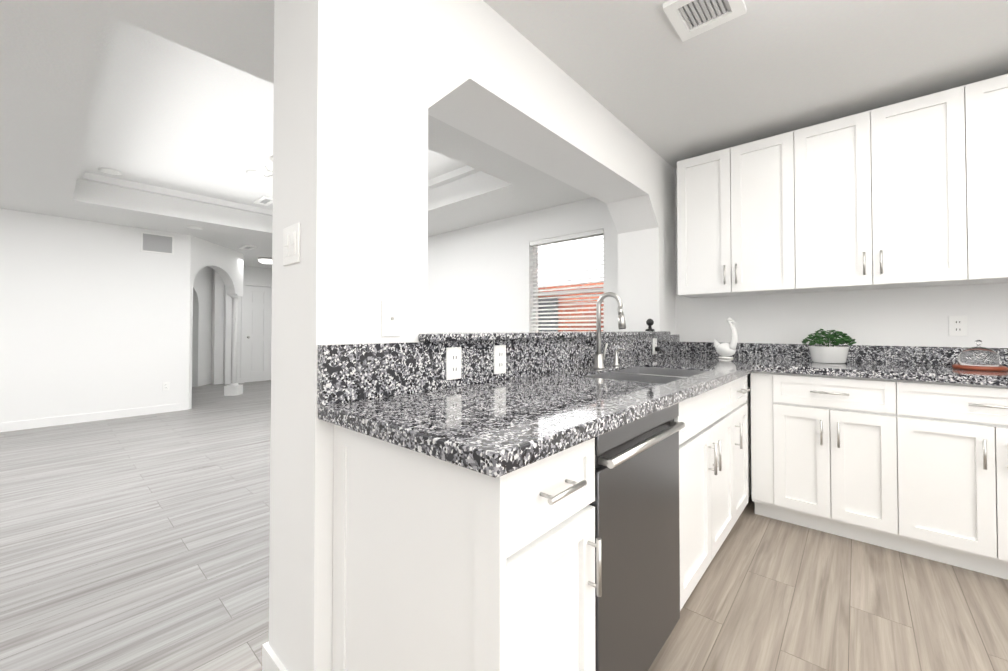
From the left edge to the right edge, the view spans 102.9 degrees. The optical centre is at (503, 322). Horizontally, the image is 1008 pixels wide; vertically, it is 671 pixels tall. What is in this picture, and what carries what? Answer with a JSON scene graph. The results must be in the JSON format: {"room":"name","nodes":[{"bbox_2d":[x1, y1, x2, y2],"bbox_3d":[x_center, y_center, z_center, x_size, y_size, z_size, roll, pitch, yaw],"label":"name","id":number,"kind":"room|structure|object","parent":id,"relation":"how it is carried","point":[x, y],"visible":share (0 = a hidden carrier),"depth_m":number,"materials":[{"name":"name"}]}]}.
{"room":"kitchen","nodes":[
{"label":"kitchen","id":0,"kind":"room"},
{"bbox_2d":[0,208,190,422],"bbox_3d":[-6.115,-0.040,3.779,0.150,2.440,5.030,-1,-1,41],"label":"wall","id":1,"kind":"structure","parent":0,"point":[94,317],"depth_m":4.87,"materials":[{"name":"paint"}]},
{"bbox_2d":[0,402,188,431],"bbox_3d":[-6.053,1.129,3.707,0.014,0.100,5.030,-1,-1,41],"label":"baseboard","id":2,"kind":"structure","parent":1,"relation":"attached to","point":[70,419],"depth_m":4.86,"materials":[{"name":"paint"}]},
{"bbox_2d":[141,232,173,254],"bbox_3d":[-4.628,-1.061,5.364,0.012,0.260,0.340,-1,-1,41],"label":"air vent","id":3,"kind":"object","parent":1,"relation":"in","point":[156,243],"visible":1,"depth_m":5.36,"materials":[{"name":"plastic"}]},
{"bbox_2d":[163,382,168,390],"bbox_3d":[-4.560,0.855,5.415,0.008,0.114,0.070,-1,-1,41],"label":"outlet","id":4,"kind":"object","parent":1,"relation":"attached to","point":[165,386],"visible":1,"depth_m":5.41,"materials":[{"name":"plastic"}]},
{"bbox_2d":[192,266,211,386],"bbox_3d":[-6.006,0.018,7.521,0.140,2.440,2.600,0,-1,-7],"label":"wall","id":5,"kind":"structure","parent":0,"point":[202,330],"depth_m":7.97,"materials":[{"name":"paint"}]},
{"bbox_2d":[189,235,242,408],"bbox_3d":[-4.550,-0.001,6.305,0.200,2.440,1.400,0,-1,-7],"label":"wall","id":6,"kind":"structure","parent":0,"point":[225,264],"depth_m":6.54,"materials":[{"name":"paint"}]},
{"bbox_2d":[211,269,226,384],"bbox_3d":[-6.472,0.037,8.765,2.070,2.440,0.150,-1,-1,41],"label":"wall","id":7,"kind":"structure","parent":0,"point":[221,337],"depth_m":8.18,"materials":[{"name":"paint"}]},
{"bbox_2d":[226,266,271,378],"bbox_3d":[-5.298,0.035,8.646,0.150,2.440,1.180,-1,-1,41],"label":"wall","id":8,"kind":"structure","parent":0,"point":[250,274],"depth_m":8.31,"materials":[{"name":"paint"}]},
{"bbox_2d":[225,378,240,384],"bbox_3d":[-5.550,1.199,8.217,0.014,0.100,0.270,-1,-1,41],"label":"baseboard","id":9,"kind":"structure","parent":8,"relation":"attached to","point":[227,381],"depth_m":8.17,"materials":[{"name":"paint"}]},
{"bbox_2d":[240,282,271,382],"bbox_3d":[-5.156,0.201,8.705,0.103,2.110,0.960,-1,-1,41],"label":"door","id":10,"kind":"structure","parent":8,"relation":"attached to","point":[256,317],"depth_m":8.56,"materials":[{"name":"paint"}]},
{"bbox_2d":[269,0,674,670],"bbox_3d":[0.434,-0.061,2.430,0.330,2.440,3.250,-1,-1,41],"label":"wall","id":11,"kind":"structure","parent":0,"point":[365,90],"depth_m":1.27,"materials":[{"name":"paint"}]},
{"bbox_2d":[262,643,286,670],"bbox_3d":[-0.631,1.090,1.175,0.324,0.100,0.014,-1,-1,41],"label":"baseboard","id":12,"kind":"structure","parent":11,"relation":"attached to","point":[271,661],"depth_m":1.26,"materials":[{"name":"paint"}]},
{"bbox_2d":[283,223,299,265],"bbox_3d":[-0.643,-0.235,1.207,0.116,0.116,0.011,-1,-1,41],"label":"switch plate","id":13,"kind":"object","parent":11,"relation":"attached to","point":[291,244],"visible":1,"depth_m":1.19,"materials":[{"name":"plastic"}]},
{"bbox_2d":[381,300,400,336],"bbox_3d":[-0.355,-0.014,1.272,0.012,0.114,0.070,-1,-1,41],"label":"electrical outlet plate","id":14,"kind":"object","parent":11,"relation":"attached to","point":[390,318],"visible":1,"depth_m":1.27,"materials":[{"name":"plastic"}]},
{"bbox_2d":[317,334,680,405],"bbox_3d":[0.441,0.158,2.159,0.030,0.162,2.850,-1,-1,41],"label":"backsplash","id":15,"kind":"structure","parent":11,"relation":"attached to","point":[350,372],"depth_m":1.39,"materials":[{"name":"stone"}]},
{"bbox_2d":[446,347,461,379],"bbox_3d":[-0.177,0.144,1.426,0.008,0.114,0.070,-1,-1,41],"label":"outlet","id":16,"kind":"object","parent":15,"relation":"attached to","point":[453,362],"visible":1,"depth_m":1.42,"materials":[{"name":"plastic"}]},
{"bbox_2d":[494,345,505,373],"bbox_3d":[-0.015,0.146,1.610,0.008,0.114,0.070,-1,-1,41],"label":"outlet","id":17,"kind":"object","parent":15,"relation":"attached to","point":[499,359],"visible":1,"depth_m":1.61,"materials":[{"name":"plastic"}]},
{"bbox_2d":[653,338,663,355],"bbox_3d":[1.094,0.171,2.825,0.070,0.124,0.070,-1,-1,41],"label":"outlet","id":18,"kind":"object","parent":15,"relation":"attached to","point":[656,349],"visible":1,"depth_m":2.83,"materials":[{"name":"plastic"}]},
{"bbox_2d":[418,331,669,341],"bbox_3d":[0.316,0.069,2.318,0.498,0.035,2.250,-1,-1,41],"label":"sill","id":19,"kind":"structure","parent":11,"relation":"on","point":[448,336],"depth_m":1.73,"materials":[{"name":"stone"}]},
{"bbox_2d":[645,319,654,330],"bbox_3d":[1.022,0.014,2.810,0.060,0.088,0.060,-1,-1,41],"label":"gadget","id":20,"kind":"object","parent":19,"relation":"on","point":[649,322],"visible":1,"depth_m":2.79,"materials":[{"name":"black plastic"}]},
{"bbox_2d":[0,380,1007,670],"bbox_3d":[-3.162,1.228,3.674,14.400,0.100,8.800,-1,-1,41],"label":"floor","id":21,"kind":"structure","parent":0,"point":[136,544],"depth_m":1.80,"materials":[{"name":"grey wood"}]},
{"bbox_2d":[332,424,601,670],"bbox_3d":[-0.129,0.701,1.047,0.628,0.874,0.347,-1,-1,41],"label":"base cabinet","id":22,"kind":"object","parent":21,"relation":"on","point":[440,565],"depth_m":0.87,"materials":[{"name":"white wood"}]},
{"bbox_2d":[589,403,684,670],"bbox_3d":[0.198,0.708,1.394,0.662,0.870,0.596,-1,-1,41],"label":"dishwasher","id":23,"kind":"object","parent":21,"relation":"on","point":[635,503],"visible":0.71,"depth_m":1.15,"materials":[{"name":"silver metal"}]},
{"bbox_2d":[674,413,739,610],"bbox_3d":[0.683,0.822,1.971,0.626,0.660,0.905,-1,-1,41],"label":"base cabinet","id":24,"kind":"object","parent":21,"relation":"on","point":[709,447],"depth_m":1.70,"materials":[{"name":"white wood"}]},
{"bbox_2d":[679,373,751,514],"bbox_3d":[1.046,0.722,2.384,0.626,0.874,0.420,-1,-1,41],"label":"base cabinet","id":25,"kind":"object","parent":21,"relation":"on","point":[733,398],"depth_m":2.16,"materials":[{"name":"white wood"}]},
{"bbox_2d":[318,356,757,477],"bbox_3d":[0.471,0.253,1.712,0.663,0.040,2.220,-1,-1,41],"label":"countertop","id":26,"kind":"structure","parent":25,"relation":"on","point":[496,429],"depth_m":1.02,"materials":[{"name":"stone"}]},
{"bbox_2d":[593,292,625,368],"bbox_3d":[0.611,0.041,2.146,0.179,0.396,0.270,-1,-1,41],"label":"faucet","id":27,"kind":"object","parent":26,"relation":"on","point":[599,360],"visible":1,"depth_m":2.09,"materials":[{"name":"silver metal"}]},
{"bbox_2d":[582,367,707,383],"bbox_3d":[0.696,0.350,1.927,0.406,0.203,0.736,-1,-1,41],"label":"sink","id":28,"kind":"object","parent":26,"relation":"in","point":[654,375],"visible":0.04,"depth_m":2.02,"materials":[{"name":"metal"}]},
{"bbox_2d":[666,355,1007,385],"bbox_3d":[2.415,0.256,1.930,3.296,0.040,0.674,-1,-1,41],"label":"countertop","id":29,"kind":"structure","parent":25,"relation":"on","point":[894,371],"depth_m":2.08,"materials":[{"name":"stone"}]},
{"bbox_2d":[714,318,737,358],"bbox_3d":[1.555,0.107,2.821,0.173,0.285,0.131,-1,-1,41],"label":"swan figurine","id":30,"kind":"object","parent":29,"relation":"on","point":[725,350],"visible":1,"depth_m":2.76,"materials":[{"name":"white ceramic"}]},
{"bbox_2d":[802,329,855,363],"bbox_3d":[1.997,0.139,2.472,0.264,0.209,0.265,-1,-1,41],"label":"potted plant","id":31,"kind":"object","parent":29,"relation":"on","point":[836,354],"visible":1,"depth_m":2.42,"materials":[{"name":"green plant"}]},
{"bbox_2d":[952,340,1007,370],"bbox_3d":[2.428,0.162,2.052,0.184,0.151,0.184,-1,-1,41],"label":"glass cake dome","id":32,"kind":"object","parent":29,"relation":"on","point":[979,357],"visible":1,"depth_m":2.01,"materials":[{"name":"clear glass"}]},
{"bbox_2d":[751,371,918,555],"bbox_3d":[1.922,0.722,2.386,0.677,0.874,0.627,-1,-1,41],"label":"base cabinet","id":33,"kind":"object","parent":21,"relation":"on","point":[918,468],"depth_m":2.11,"materials":[{"name":"white wood"}]},
{"bbox_2d":[919,381,1007,579],"bbox_3d":[2.366,0.716,1.995,0.734,0.874,0.627,-1,-1,41],"label":"base cabinet","id":34,"kind":"object","parent":21,"relation":"on","point":[963,428],"depth_m":1.83,"materials":[{"name":"white wood"}]},
{"bbox_2d":[0,0,1007,268],"bbox_3d":[-3.589,-1.469,3.192,14.250,0.400,7.450,-1,-1,41],"label":"ceiling","id":35,"kind":"structure","parent":0,"point":[164,108],"depth_m":2.31,"materials":[{"name":"paint"}]},
{"bbox_2d":[98,168,121,174],"bbox_3d":[-4.038,-1.550,4.114,0.176,0.009,0.176,-1,-1,41],"label":"recessed light","id":36,"kind":"object","parent":35,"relation":"in","point":[109,171],"visible":0.98,"depth_m":4.10,"materials":[{"name":"plastic"}]},
{"bbox_2d":[186,226,202,229],"bbox_3d":[-4.009,-1.233,5.202,0.176,0.009,0.176,-1,-1,41],"label":"recessed light","id":37,"kind":"object","parent":35,"relation":"in","point":[195,227],"visible":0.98,"depth_m":5.17,"materials":[{"name":"plastic"}]},
{"bbox_2d":[239,245,256,249],"bbox_3d":[-4.102,-1.209,6.429,0.340,0.020,0.160,-1,-1,41],"label":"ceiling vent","id":38,"kind":"object","parent":35,"relation":"in","point":[248,247],"visible":1,"depth_m":6.39,"materials":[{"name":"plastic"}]},
{"bbox_2d":[253,196,272,205],"bbox_3d":[-2.999,-1.530,5.038,0.340,0.020,0.160,-1,-1,41],"label":"ceiling vent","id":39,"kind":"object","parent":35,"relation":"in","point":[264,200],"visible":0.94,"depth_m":5.03,"materials":[{"name":"plastic"}]},
{"bbox_2d":[257,257,271,263],"bbox_3d":[-4.441,-1.155,7.511,0.320,0.095,0.320,-1,-1,41],"label":"light","id":40,"kind":"object","parent":35,"relation":"attached to","point":[265,260],"visible":0.77,"depth_m":7.40,"materials":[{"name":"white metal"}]},
{"bbox_2d":[257,155,272,176],"bbox_3d":[-2.141,-1.474,3.817,0.346,0.170,0.346,1,-1,-32],"label":"ceiling light fixture","id":41,"kind":"object","parent":35,"relation":"attached to","point":[262,169],"visible":0.31,"depth_m":3.75,"materials":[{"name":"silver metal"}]},
{"bbox_2d":[663,0,745,41],"bbox_3d":[0.819,-1.283,1.637,0.250,0.020,0.250,-1,-1,41],"label":"ceiling vent","id":42,"kind":"object","parent":35,"relation":"in","point":[688,19],"visible":1,"depth_m":1.66,"materials":[{"name":"plastic"}]},
{"bbox_2d":[427,197,617,331],"bbox_3d":[-1.791,0.001,6.449,8.320,2.440,0.150,-1,-1,41],"label":"wall","id":43,"kind":"structure","parent":0,"point":[480,278],"depth_m":4.82,"materials":[{"name":"paint"}]},
{"bbox_2d":[533,235,603,331],"bbox_3d":[0.660,-0.315,4.259,0.980,1.215,0.150,-1,-1,41],"label":"window blind","id":44,"kind":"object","parent":43,"relation":"in","point":[571,270],"depth_m":4.29,"materials":[{"name":"paint"}]},
{"bbox_2d":[530,229,603,329],"bbox_3d":[0.650,-0.328,4.248,0.908,1.183,0.052,-1,-1,41],"label":"window blind slats","id":45,"kind":"structure","parent":44,"relation":"attached to","point":[588,234],"depth_m":4.23,"materials":[{"name":"white plastic"}]},
{"bbox_2d":[674,168,1007,347],"bbox_3d":[2.689,-0.064,2.246,3.300,2.440,0.150,-1,-1,41],"label":"wall","id":46,"kind":"structure","parent":0,"point":[912,316],"depth_m":2.54,"materials":[{"name":"paint"}]},
{"bbox_2d":[677,127,812,297],"bbox_3d":[1.671,-0.702,2.827,0.767,0.996,0.330,-1,-1,41],"label":"upper cabinet","id":47,"kind":"object","parent":46,"relation":"attached to","point":[743,210],"depth_m":2.67,"materials":[{"name":"white wood"}]},
{"bbox_2d":[681,342,1007,366],"bbox_3d":[2.628,0.158,2.173,3.296,0.162,0.030,-1,-1,41],"label":"backsplash","id":48,"kind":"structure","parent":46,"relation":"attached to","point":[922,355],"depth_m":2.50,"materials":[{"name":"stone"}]},
{"bbox_2d":[809,79,992,291],"bbox_3d":[2.177,-0.709,2.382,0.829,0.996,0.330,-1,-1,41],"label":"upper cabinet","id":49,"kind":"object","parent":46,"relation":"attached to","point":[910,193],"depth_m":2.18,"materials":[{"name":"white wood"}]},
{"bbox_2d":[949,316,967,335],"bbox_3d":[2.553,0.017,2.257,0.070,0.114,0.008,-1,-1,41],"label":"outlet","id":50,"kind":"object","parent":46,"relation":"attached to","point":[957,325],"visible":1,"depth_m":2.25,"materials":[{"name":"plastic"}]},
{"bbox_2d":[985,74,1007,283],"bbox_3d":[2.707,-0.716,1.916,0.829,0.996,0.330,-1,-1,41],"label":"upper cabinet","id":51,"kind":"object","parent":46,"relation":"attached to","point":[998,86],"depth_m":1.96,"materials":[{"name":"white wood"}]}
]}

